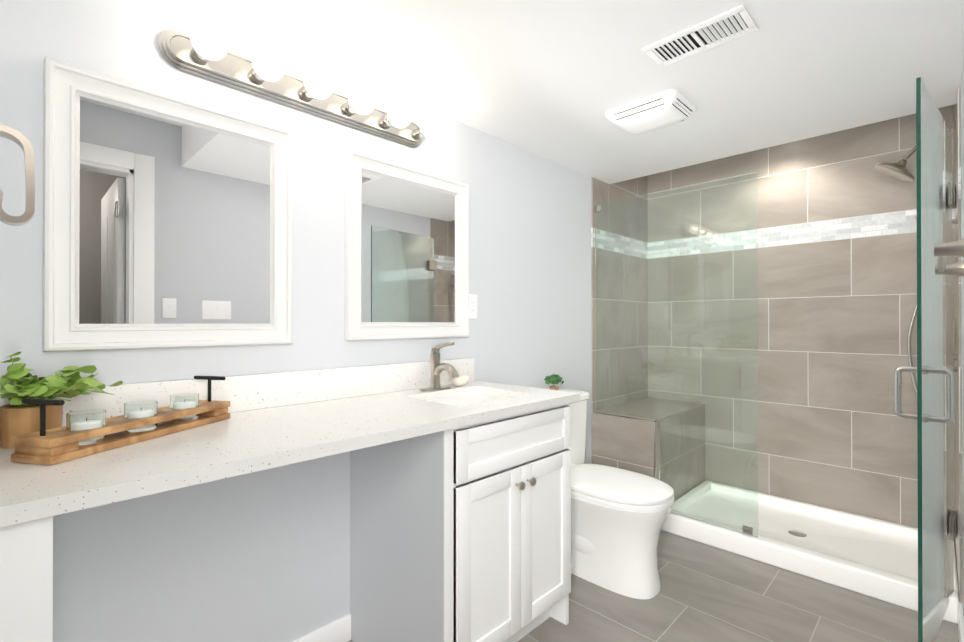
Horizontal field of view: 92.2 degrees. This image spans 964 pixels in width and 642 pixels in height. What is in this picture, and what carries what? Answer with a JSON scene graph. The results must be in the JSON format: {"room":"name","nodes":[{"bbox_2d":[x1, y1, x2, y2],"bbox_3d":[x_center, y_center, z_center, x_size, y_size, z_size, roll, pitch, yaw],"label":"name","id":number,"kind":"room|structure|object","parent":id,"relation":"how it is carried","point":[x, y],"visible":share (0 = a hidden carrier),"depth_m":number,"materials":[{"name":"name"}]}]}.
{"room":"bathroom","nodes":[
{"label":"bathroom","id":0,"kind":"room"},
{"bbox_2d":[0,0,591,641],"bbox_3d":[-0.311,-0.060,2.016,0.120,2.500,4.580,0,0,45],"label":"wall","id":1,"kind":"structure","parent":0,"point":[260,556],"depth_m":1.53,"materials":[{"name":"grey paint"}]},
{"bbox_2d":[43,57,292,351],"bbox_3d":[-0.858,-0.284,1.351,0.032,0.720,0.611,0,0,45],"label":"mirror","id":2,"kind":"object","parent":1,"relation":"attached to","point":[167,220],"visible":1,"depth_m":1.31,"materials":[{"name":"white mirror"}]},
{"bbox_2d":[157,23,443,147],"bbox_3d":[-0.527,-0.786,1.600,0.158,0.116,0.959,0,0,45],"label":"sconce","id":3,"kind":"object","parent":1,"relation":"attached to","point":[202,50],"visible":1,"depth_m":1.51,"materials":[{"name":"silver metal"}]},
{"bbox_2d":[345,148,468,340],"bbox_3d":[-0.283,-0.282,1.935,0.032,0.711,0.618,0,0,45],"label":"mirror","id":4,"kind":"object","parent":1,"relation":"attached to","point":[406,252],"visible":0.98,"depth_m":1.91,"materials":[{"name":"white mirror"}]},
{"bbox_2d":[469,294,476,318],"bbox_3d":[-0.047,-0.069,2.191,0.010,0.115,0.070,0,0,45],"label":"outlet","id":5,"kind":"object","parent":1,"relation":"attached to","point":[472,306],"visible":0.73,"depth_m":2.19,"materials":[{"name":"white plastic"}]},
{"bbox_2d":[169,0,963,183],"bbox_3d":[0.316,-1.092,1.403,1.880,0.340,4.580,0,0,45],"label":"ceiling","id":6,"kind":"structure","parent":0,"point":[554,80],"depth_m":1.66,"materials":[{"name":"white paint"}]},
{"bbox_2d":[606,89,695,133],"bbox_3d":[0.736,-0.889,2.028,0.310,0.060,0.260,0,0,45],"label":"fan","id":7,"kind":"object","parent":6,"relation":"attached to","point":[660,110],"visible":1,"depth_m":1.96,"materials":[{"name":"white plastic"}]},
{"bbox_2d":[642,4,757,67],"bbox_3d":[0.704,-0.917,1.511,0.310,0.011,0.160,0,0,45],"label":"ceiling vent","id":8,"kind":"object","parent":6,"relation":"in","point":[723,27],"visible":1,"depth_m":1.50,"materials":[{"name":"white metal"}]},
{"bbox_2d":[348,530,958,641],"bbox_3d":[0.316,1.218,1.394,1.880,0.060,4.580,0,0,45],"label":"floor","id":9,"kind":"structure","parent":0,"point":[707,593],"depth_m":1.91,"materials":[{"name":"tile"}]},
{"bbox_2d":[0,358,579,641],"bbox_3d":[-0.383,0.666,1.437,0.584,1.045,1.634,0,0,45],"label":"bathroom vanity","id":10,"kind":"object","parent":9,"relation":"on","point":[460,513],"visible":1,"depth_m":1.45,"materials":[{"name":"stone"}]},
{"bbox_2d":[0,351,122,448],"bbox_3d":[-0.975,0.174,1.081,0.206,0.215,0.214,0,0,45],"label":"eucalyptus plant","id":11,"kind":"object","parent":10,"relation":"on","point":[17,415],"visible":0.88,"depth_m":1.03,"materials":[{"name":"green plant"}]},
{"bbox_2d":[11,376,229,464],"bbox_3d":[-0.834,0.220,1.134,0.105,0.123,0.460,0,0,14],"label":"tray","id":12,"kind":"object","parent":10,"relation":"on","point":[82,433],"visible":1,"depth_m":1.03,"materials":[{"name":"brown wood"}]},
{"bbox_2d":[419,342,458,390],"bbox_3d":[-0.156,0.185,1.898,0.164,0.198,0.156,0,0,45],"label":"faucet","id":13,"kind":"object","parent":10,"relation":"on","point":[437,368],"visible":1,"depth_m":1.92,"materials":[{"name":"silver metal"}]},
{"bbox_2d":[451,375,468,385],"bbox_3d":[-0.099,0.262,2.038,0.060,0.047,0.083,0,0,45],"label":"soap","id":14,"kind":"object","parent":10,"relation":"on","point":[461,380],"visible":0.81,"depth_m":2.02,"materials":[{"name":"white"}]},
{"bbox_2d":[292,614,350,641],"bbox_3d":[-0.786,1.141,1.435,0.013,0.095,0.840,0,0,45],"label":"baseboard","id":15,"kind":"structure","parent":9,"relation":"on","point":[338,630],"depth_m":1.68,"materials":[{"name":"white wood"}]},
{"bbox_2d":[559,389,673,598],"bbox_3d":[0.537,0.788,2.245,0.754,0.807,0.500,0,0,45],"label":"toilet","id":16,"kind":"object","parent":9,"relation":"on","point":[618,517],"visible":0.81,"depth_m":2.04,"materials":[{"name":"white ceramic"}]},
{"bbox_2d":[544,374,563,390],"bbox_3d":[0.388,0.333,2.503,0.095,0.103,0.102,0,0,45],"label":"plant","id":17,"kind":"object","parent":16,"relation":"on","point":[555,379],"visible":0.96,"depth_m":2.48,"materials":[{"name":"green plant"}]},
{"bbox_2d":[592,397,704,500],"bbox_3d":[1.121,0.884,3.076,0.412,0.621,0.798,0,0,45],"label":"shower bench","id":18,"kind":"object","parent":9,"relation":"on","point":[622,440],"visible":0.65,"depth_m":2.86,"materials":[{"name":"tile"}]},
{"bbox_2d":[661,480,958,623],"bbox_3d":[1.705,1.140,2.510,1.210,0.105,0.784,0,0,45],"label":"shower pan","id":19,"kind":"object","parent":9,"relation":"on","point":[871,557],"visible":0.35,"depth_m":2.42,"materials":[{"name":"white ceramic"}]},
{"bbox_2d":[595,172,758,537],"bbox_3d":[1.056,0.170,2.649,0.921,1.834,0.022,0,0,45],"label":"glass panel","id":20,"kind":"object","parent":19,"relation":"on","point":[747,530],"visible":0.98,"depth_m":2.57,"materials":[{"name":"clear glass"}]},
{"bbox_2d":[961,54,963,612],"bbox_3d":[0.943,-0.064,0.782,0.120,2.500,4.580,0,0,45],"label":"wall","id":21,"kind":"structure","parent":0,"point":[962,178],"depth_m":1.71,"materials":[{"name":"grey paint"}]},
{"bbox_2d":[933,239,963,276],"bbox_3d":[1.120,-0.143,1.099,0.071,0.060,0.560,0,0,45],"label":"towel rail","id":22,"kind":"object","parent":21,"relation":"attached to","point":[942,251],"visible":1,"depth_m":0.94,"materials":[{"name":"silver metal"}]},
{"bbox_2d":[958,602,963,641],"bbox_3d":[1.158,1.139,1.089,0.013,0.095,2.006,0,0,45],"label":"baseboard","id":23,"kind":"structure","parent":21,"relation":"attached to","point":[960,606],"depth_m":1.69,"materials":[{"name":"white wood"}]},
{"bbox_3d":[-0.936,-0.067,0.127,1.640,2.500,1.010,0,0,45],"label":"wall","id":24,"kind":"structure","parent":0,"visible":0},
{"bbox_2d":[0,124,34,225],"bbox_3d":[-0.799,-0.256,0.765,0.044,0.188,0.089,0,0,45],"label":"towel ring","id":25,"kind":"object","parent":24,"relation":"attached to","point":[21,140],"visible":1,"depth_m":0.78,"materials":[{"name":"silver metal"}]},
{"bbox_3d":[1.881,-0.056,2.988,1.640,2.500,0.120,0,0,45],"label":"wall","id":26,"kind":"structure","parent":0,"visible":0},
{"bbox_2d":[591,85,962,603],"bbox_3d":[1.560,0.018,2.663,1.640,2.350,0.793,0,0,45],"label":"shower wall tile","id":27,"kind":"structure","parent":26,"relation":"attached to","point":[836,279],"depth_m":2.85,"materials":[{"name":"beige tile"}]},
{"bbox_2d":[874,120,954,181],"bbox_3d":[2.023,-0.779,2.177,0.278,0.240,0.172,0,0,45],"label":"shower head","id":28,"kind":"object","parent":27,"relation":"attached to","point":[898,170],"visible":0.94,"depth_m":2.18},
{"bbox_2d":[894,77,957,641],"bbox_3d":[1.594,0.161,1.655,0.158,1.805,0.721,0,0,45],"label":"shower glass door","id":29,"kind":"structure","parent":27,"relation":"attached to","point":[934,416],"depth_m":1.53,"materials":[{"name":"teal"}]},
{"bbox_2d":[907,217,956,394],"bbox_3d":[2.040,-0.057,2.104,0.156,0.830,0.367,0,0,45],"label":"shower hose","id":30,"kind":"object","parent":27,"relation":"attached to","point":[914,315],"visible":0.08,"depth_m":2.08,"materials":[{"name":"silver metal"}]}
]}

